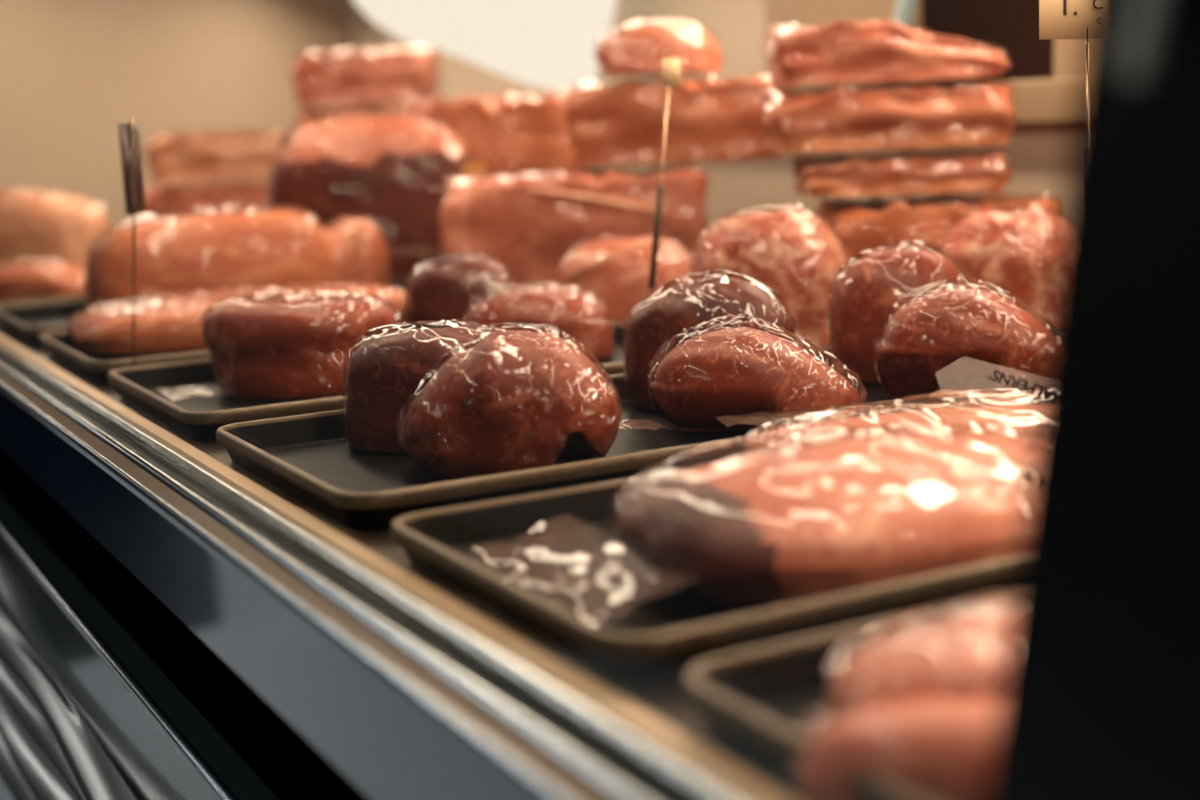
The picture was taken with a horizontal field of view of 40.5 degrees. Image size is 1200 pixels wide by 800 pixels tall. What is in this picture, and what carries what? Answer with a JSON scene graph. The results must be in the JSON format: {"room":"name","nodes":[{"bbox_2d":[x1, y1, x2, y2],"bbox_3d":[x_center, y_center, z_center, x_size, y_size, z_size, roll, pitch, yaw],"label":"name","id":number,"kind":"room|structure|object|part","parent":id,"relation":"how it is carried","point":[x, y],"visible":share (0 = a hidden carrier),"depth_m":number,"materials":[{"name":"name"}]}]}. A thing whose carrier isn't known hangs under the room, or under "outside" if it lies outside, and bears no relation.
{"room":"food shop","nodes":[
{"label":"food shop","id":0,"kind":"room"},
{"bbox_2d":[352,0,615,91],"bbox_3d":[-0.213,-0.886,2.886,0.501,0.682,0.235,-2,10,0],"label":"hanging lamp","id":1,"kind":"object","parent":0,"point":[551,45],"visible":0.92,"depth_m":2.83,"materials":[{"name":"white"}]},
{"bbox_2d":[921,0,1053,84],"bbox_3d":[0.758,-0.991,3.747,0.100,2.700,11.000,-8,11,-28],"label":"picture frame","id":2,"kind":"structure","parent":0,"point":[1010,28],"depth_m":3.50,"materials":[{"name":"brown wood"}]},
{"bbox_3d":[-1.547,0.702,2.711,6.700,0.100,11.000,-8,11,-28],"label":"floor","id":3,"kind":"structure","parent":0,"visible":0},
{"bbox_2d":[0,0,1199,799],"bbox_3d":[-0.145,-0.146,2.112,1.360,1.670,4.530,-8,11,-28],"label":"display case","id":4,"kind":"object","parent":3,"relation":"on","point":[177,623],"visible":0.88,"depth_m":0.88,"materials":[{"name":"metal"}]},
{"bbox_2d":[0,295,86,305],"bbox_3d":[-0.766,-0.158,2.415,0.336,0.025,0.300,-8,11,-28],"label":"display tray","id":5,"kind":"object","parent":4,"relation":"on","point":[75,297],"visible":0.02,"depth_m":2.24,"materials":[{"name":"metal"}]},
{"bbox_2d":[0,261,86,301],"bbox_3d":[-0.832,-0.176,2.394,0.182,0.068,0.125,-2,10,0],"label":"meat","id":6,"kind":"object","parent":5,"relation":"on","point":[34,279],"visible":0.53,"depth_m":2.34,"materials":[{"name":"food"}]},
{"bbox_2d":[0,191,110,268],"bbox_3d":[-0.961,-0.279,2.745,0.269,0.162,0.178,-3,10,-3],"label":"meat","id":7,"kind":"object","parent":4,"relation":"on","point":[34,225],"visible":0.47,"depth_m":2.67,"materials":[{"name":"food"}]},
{"bbox_2d":[114,120,145,391],"bbox_3d":[-0.446,-0.140,1.565,0.036,0.256,0.078,2,11,23],"label":"price sign","id":8,"kind":"object","parent":4,"relation":"on","point":[129,138],"visible":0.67,"depth_m":1.57,"materials":[{"name":"metal"}]},
{"bbox_3d":[-0.660,0.406,1.890,0.050,0.579,4.500,-8,11,-28],"label":"panel","id":9,"kind":"part","parent":4,"relation":"part of","materials":[{"name":"grey metal"}]},
{"bbox_3d":[-1.209,-0.832,4.013,1.260,0.896,0.030,-8,11,-28],"label":"panel","id":10,"kind":"part","parent":4,"relation":"part of","materials":[{"name":"clear glass"}]},
{"bbox_3d":[-0.668,0.074,1.835,0.038,0.102,4.500,-8,11,-28],"label":"recess panel","id":11,"kind":"part","parent":4,"relation":"part of","materials":[{"name":"grey metal"}]},
{"bbox_2d":[135,181,270,221],"bbox_3d":[-0.751,-0.356,3.188,0.287,0.146,0.186,-2,10,0],"label":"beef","id":12,"kind":"object","parent":4,"relation":"on","point":[189,199],"visible":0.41,"depth_m":3.10,"materials":[{"name":"food"}]},
{"bbox_2d":[145,130,291,181],"bbox_3d":[-0.741,-0.483,3.193,0.272,0.098,0.164,-2,10,0],"label":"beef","id":13,"kind":"object","parent":12,"relation":"on","point":[181,157],"visible":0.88,"depth_m":3.12,"materials":[{"name":"food"}]},
{"bbox_2d":[0,277,410,346],"bbox_3d":[-0.500,-0.123,2.160,0.551,0.025,0.300,-8,11,-28],"label":"display tray","id":14,"kind":"object","parent":4,"relation":"on","point":[27,322],"visible":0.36,"depth_m":2.17,"materials":[{"name":"metal"}]},
{"bbox_2d":[85,209,389,310],"bbox_3d":[-0.456,-0.197,2.227,0.500,0.138,0.140,-8,11,-28],"label":"meat","id":15,"kind":"object","parent":14,"relation":"on","point":[226,251],"visible":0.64,"depth_m":2.15,"materials":[{"name":"food"}]},
{"bbox_2d":[70,284,406,355],"bbox_3d":[-0.419,-0.104,1.924,0.410,0.057,0.211,-8,11,-28],"label":"meat","id":16,"kind":"object","parent":4,"relation":"on","point":[168,324],"visible":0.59,"depth_m":1.81,"materials":[{"name":"food"}]},
{"bbox_2d":[39,324,463,383],"bbox_3d":[-0.332,-0.075,1.848,0.543,0.025,0.300,-8,11,-28],"label":"display tray","id":17,"kind":"object","parent":4,"relation":"on","point":[60,346],"visible":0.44,"depth_m":1.66,"materials":[{"name":"metal"}]},
{"bbox_2d":[405,256,515,328],"bbox_3d":[-0.161,-0.128,1.903,0.143,0.091,0.116,-2,10,0],"label":"meat","id":18,"kind":"object","parent":17,"relation":"on","point":[442,292],"visible":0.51,"depth_m":1.86,"materials":[{"name":"food"}]},
{"bbox_3d":[-0.676,-0.009,1.818,0.050,0.067,4.500,-8,11,-28],"label":"fascia panel","id":19,"kind":"part","parent":4,"relation":"part of","materials":[{"name":"grey metal"}]},
{"bbox_2d":[292,106,392,139],"bbox_3d":[-0.464,-0.448,3.256,0.285,0.282,0.186,-2,10,0],"label":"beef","id":20,"kind":"object","parent":4,"relation":"on","point":[307,118],"visible":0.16,"depth_m":3.17,"materials":[{"name":"food"}]},
{"bbox_2d":[291,49,439,106],"bbox_3d":[-0.469,-0.651,3.271,0.285,0.111,0.162,-2,10,0],"label":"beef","id":21,"kind":"object","parent":20,"relation":"on","point":[330,78],"visible":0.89,"depth_m":3.20,"materials":[{"name":"food"}]},
{"bbox_2d":[107,321,627,439],"bbox_3d":[-0.164,-0.027,1.538,0.535,0.025,0.306,-8,11,-28],"label":"display tray","id":22,"kind":"object","parent":4,"relation":"on","point":[187,396],"visible":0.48,"depth_m":1.46,"materials":[{"name":"metal"}]},
{"bbox_2d":[204,296,398,399],"bbox_3d":[-0.300,-0.055,1.526,0.226,0.088,0.166,-2,10,0],"label":"meat","id":23,"kind":"object","parent":22,"relation":"on","point":[277,348],"visible":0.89,"depth_m":1.46,"materials":[{"name":"food"}]},
{"bbox_2d":[464,288,612,360],"bbox_3d":[-0.066,-0.081,1.653,0.160,0.078,0.106,-2,10,0],"label":"meat","id":24,"kind":"object","parent":22,"relation":"on","point":[573,316],"visible":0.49,"depth_m":1.61,"materials":[{"name":"food"}]},
{"bbox_2d":[649,58,680,300],"bbox_3d":[0.050,-0.176,1.547,0.036,0.292,0.085,2,11,23],"label":"price sign","id":25,"kind":"object","parent":22,"relation":"on","point":[671,67],"visible":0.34,"depth_m":1.55,"materials":[{"name":"wood"}]},
{"bbox_2d":[267,115,484,279],"bbox_3d":[-0.345,-0.307,2.487,0.352,0.261,0.165,-2,10,0],"label":"meat","id":26,"kind":"object","parent":4,"relation":"on","point":[390,173],"visible":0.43,"depth_m":2.45,"materials":[{"name":"food"}]},
{"bbox_2d":[392,88,589,178],"bbox_3d":[-0.186,-0.374,2.735,0.328,0.294,0.163,-1,10,9],"label":"meat","id":27,"kind":"object","parent":4,"relation":"on","point":[514,137],"visible":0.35,"depth_m":2.65,"materials":[{"name":"food"}]},
{"bbox_3d":[-0.185,-0.919,3.416,0.017,0.596,1.973,-8,11,-28],"label":"sliding panel","id":28,"kind":"part","parent":4,"relation":"part of","materials":[{"name":"clear glass"}]},
{"bbox_2d":[440,167,708,288],"bbox_3d":[-0.033,-0.230,2.229,0.367,0.173,0.133,-2,10,0],"label":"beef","id":29,"kind":"object","parent":4,"relation":"on","point":[529,225],"visible":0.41,"depth_m":2.18,"materials":[{"name":"food"}]},
{"bbox_2d":[565,78,786,164],"bbox_3d":[0.109,-0.390,2.250,0.306,0.118,0.155,-1,10,6],"label":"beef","id":30,"kind":"object","parent":29,"relation":"on","point":[711,119],"visible":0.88,"depth_m":2.19,"materials":[{"name":"food"}]},
{"bbox_2d":[596,21,720,75],"bbox_3d":[0.080,-0.490,2.254,0.178,0.076,0.152,-2,10,0],"label":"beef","id":31,"kind":"object","parent":30,"relation":"on","point":[640,49],"visible":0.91,"depth_m":2.20,"materials":[{"name":"food"}]},
{"bbox_2d":[559,238,692,323],"bbox_3d":[0.038,-0.147,1.941,0.182,0.104,0.128,-2,10,0],"label":"meat","id":32,"kind":"object","parent":4,"relation":"on","point":[615,272],"visible":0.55,"depth_m":1.89,"materials":[{"name":"food"}]},
{"bbox_2d":[216,348,1038,528],"bbox_3d":[0.125,0.005,1.292,0.800,0.025,0.298,-8,11,-28],"label":"display tray","id":33,"kind":"object","parent":4,"relation":"on","point":[310,457],"visible":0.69,"depth_m":1.13,"materials":[{"name":"metal"}]},
{"bbox_2d":[345,326,487,452],"bbox_3d":[-0.128,-0.014,1.237,0.140,0.094,0.095,-2,10,0],"label":"meat","id":34,"kind":"object","parent":33,"relation":"on","point":[387,372],"visible":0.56,"depth_m":1.20,"materials":[{"name":"food"}]},
{"bbox_2d":[400,330,619,479],"bbox_3d":[-0.064,-0.003,1.138,0.158,0.103,0.132,-2,10,0],"label":"meat","id":35,"kind":"object","parent":33,"relation":"on","point":[516,400],"visible":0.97,"depth_m":1.09,"materials":[{"name":"food"}]},
{"bbox_2d":[625,277,794,411],"bbox_3d":[0.091,-0.052,1.357,0.146,0.112,0.097,-2,10,0],"label":"meat","id":36,"kind":"object","parent":33,"relation":"on","point":[685,311],"visible":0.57,"depth_m":1.32,"materials":[{"name":"food"}]},
{"bbox_2d":[650,327,862,431],"bbox_3d":[0.111,-0.015,1.207,0.245,0.088,0.178,-2,10,0],"label":"meat","id":37,"kind":"object","parent":33,"relation":"on","point":[739,378],"visible":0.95,"depth_m":1.21,"materials":[{"name":"food"}]},
{"bbox_2d":[830,248,968,383],"bbox_3d":[0.269,-0.080,1.445,0.132,0.122,0.099,-2,10,0],"label":"meat","id":38,"kind":"object","parent":33,"relation":"on","point":[866,297],"visible":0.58,"depth_m":1.41,"materials":[{"name":"food"}]},
{"bbox_2d":[876,287,1046,400],"bbox_3d":[0.310,-0.051,1.337,0.174,0.100,0.102,-2,10,0],"label":"meat","id":39,"kind":"object","parent":33,"relation":"on","point":[945,344],"visible":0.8,"depth_m":1.30,"materials":[{"name":"food"}]},
{"bbox_2d":[391,467,1017,683],"bbox_3d":[0.230,0.059,0.962,0.662,0.025,0.276,-8,11,-28],"label":"display tray","id":40,"kind":"object","parent":4,"relation":"on","point":[553,564],"visible":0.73,"depth_m":0.81,"materials":[{"name":"metal"}]},
{"bbox_2d":[745,370,1039,455],"bbox_3d":[0.239,0.016,1.054,0.305,0.070,0.121,-5,10,-14],"label":"meat","id":41,"kind":"object","parent":40,"relation":"on","point":[1003,420],"visible":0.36,"depth_m":1.03,"materials":[{"name":"food"}]},
{"bbox_2d":[689,208,847,349],"bbox_3d":[0.177,-0.129,1.688,0.184,0.147,0.138,-2,10,0],"label":"meat","id":42,"kind":"object","parent":4,"relation":"on","point":[790,253],"visible":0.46,"depth_m":1.63,"materials":[{"name":"food"}]},
{"bbox_2d":[616,436,1032,610],"bbox_3d":[0.126,0.038,0.856,0.403,0.105,0.202,-6,11,-20],"label":"meat","id":43,"kind":"object","parent":4,"relation":"on","point":[758,532],"visible":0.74,"depth_m":0.81,"materials":[{"name":"food"}]},
{"bbox_3d":[0.353,-0.765,2.423,0.017,0.596,0.363,-8,11,-28],"label":"sliding panel","id":44,"kind":"part","parent":4,"relation":"part of","materials":[{"name":"clear glass"}]},
{"bbox_2d":[683,589,1013,799],"bbox_3d":[0.386,0.102,0.684,0.662,0.025,0.300,-8,11,-28],"label":"display tray","id":45,"kind":"object","parent":4,"relation":"on","point":[765,703],"visible":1,"depth_m":0.67,"materials":[{"name":"metal"}]},
{"bbox_2d":[798,699,999,799],"bbox_3d":[0.133,0.117,0.558,0.136,0.050,0.054,0,10,11],"label":"meat","id":46,"kind":"object","parent":45,"relation":"on","point":[931,749],"visible":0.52,"depth_m":0.55,"materials":[{"name":"food"}]},
{"bbox_2d":[829,608,1010,717],"bbox_3d":[0.175,0.103,0.641,0.176,0.047,0.090,-4,10,-9],"label":"meat","id":47,"kind":"object","parent":45,"relation":"in","point":[962,657],"visible":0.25,"depth_m":0.62,"materials":[{"name":"food"}]},
{"bbox_2d":[887,0,916,87],"bbox_3d":[0.426,-0.529,2.211,0.029,0.304,0.103,-8,11,-28],"label":"bar","id":48,"kind":"object","parent":4,"relation":"attached to","point":[904,11],"visible":0.14,"depth_m":2.22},
{"bbox_2d":[817,194,1062,266],"bbox_3d":[0.408,-0.182,1.969,0.283,0.136,0.191,-2,10,0],"label":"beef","id":49,"kind":"object","parent":4,"relation":"on","point":[862,229],"visible":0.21,"depth_m":1.89,"materials":[{"name":"food"}]},
{"bbox_2d":[792,152,1010,196],"bbox_3d":[0.359,-0.279,1.977,0.248,0.050,0.186,-2,10,0],"label":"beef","id":50,"kind":"object","parent":49,"relation":"on","point":[949,172],"visible":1,"depth_m":1.90,"materials":[{"name":"food"}]},
{"bbox_2d":[763,84,1014,152],"bbox_3d":[0.344,-0.345,1.974,0.295,0.078,0.187,-2,10,0],"label":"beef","id":51,"kind":"object","parent":50,"relation":"on","point":[885,118],"visible":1,"depth_m":1.89,"materials":[{"name":"food"}]},
{"bbox_2d":[765,21,1009,87],"bbox_3d":[0.342,-0.423,1.974,0.280,0.076,0.182,-2,10,0],"label":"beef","id":52,"kind":"object","parent":51,"relation":"on","point":[839,53],"visible":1,"depth_m":1.90,"materials":[{"name":"food"}]},
{"bbox_2d":[938,210,1060,327],"bbox_3d":[0.447,-0.143,1.749,0.183,0.132,0.129,-2,10,0],"label":"meat","id":53,"kind":"object","parent":4,"relation":"on","point":[1010,256],"visible":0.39,"depth_m":1.70,"materials":[{"name":"food"}]},
{"bbox_2d":[1039,0,1088,38],"bbox_3d":[0.366,-0.152,1.206,0.066,0.342,0.078,-2,10,0],"label":"price sign","id":54,"kind":"object","parent":4,"relation":"on","point":[1058,19],"visible":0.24,"depth_m":1.21,"materials":[{"name":"paper"}]},
{"bbox_3d":[1.040,-0.577,1.200,0.017,0.596,1.917,-8,11,-28],"label":"sliding panel","id":55,"kind":"part","parent":4,"relation":"part of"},
{"bbox_3d":[0.186,-0.156,0.331,0.142,0.662,0.173,-8,11,-28],"label":"corner post","id":56,"kind":"part","parent":4,"relation":"part of","materials":[{"name":"black metal"}]}
]}

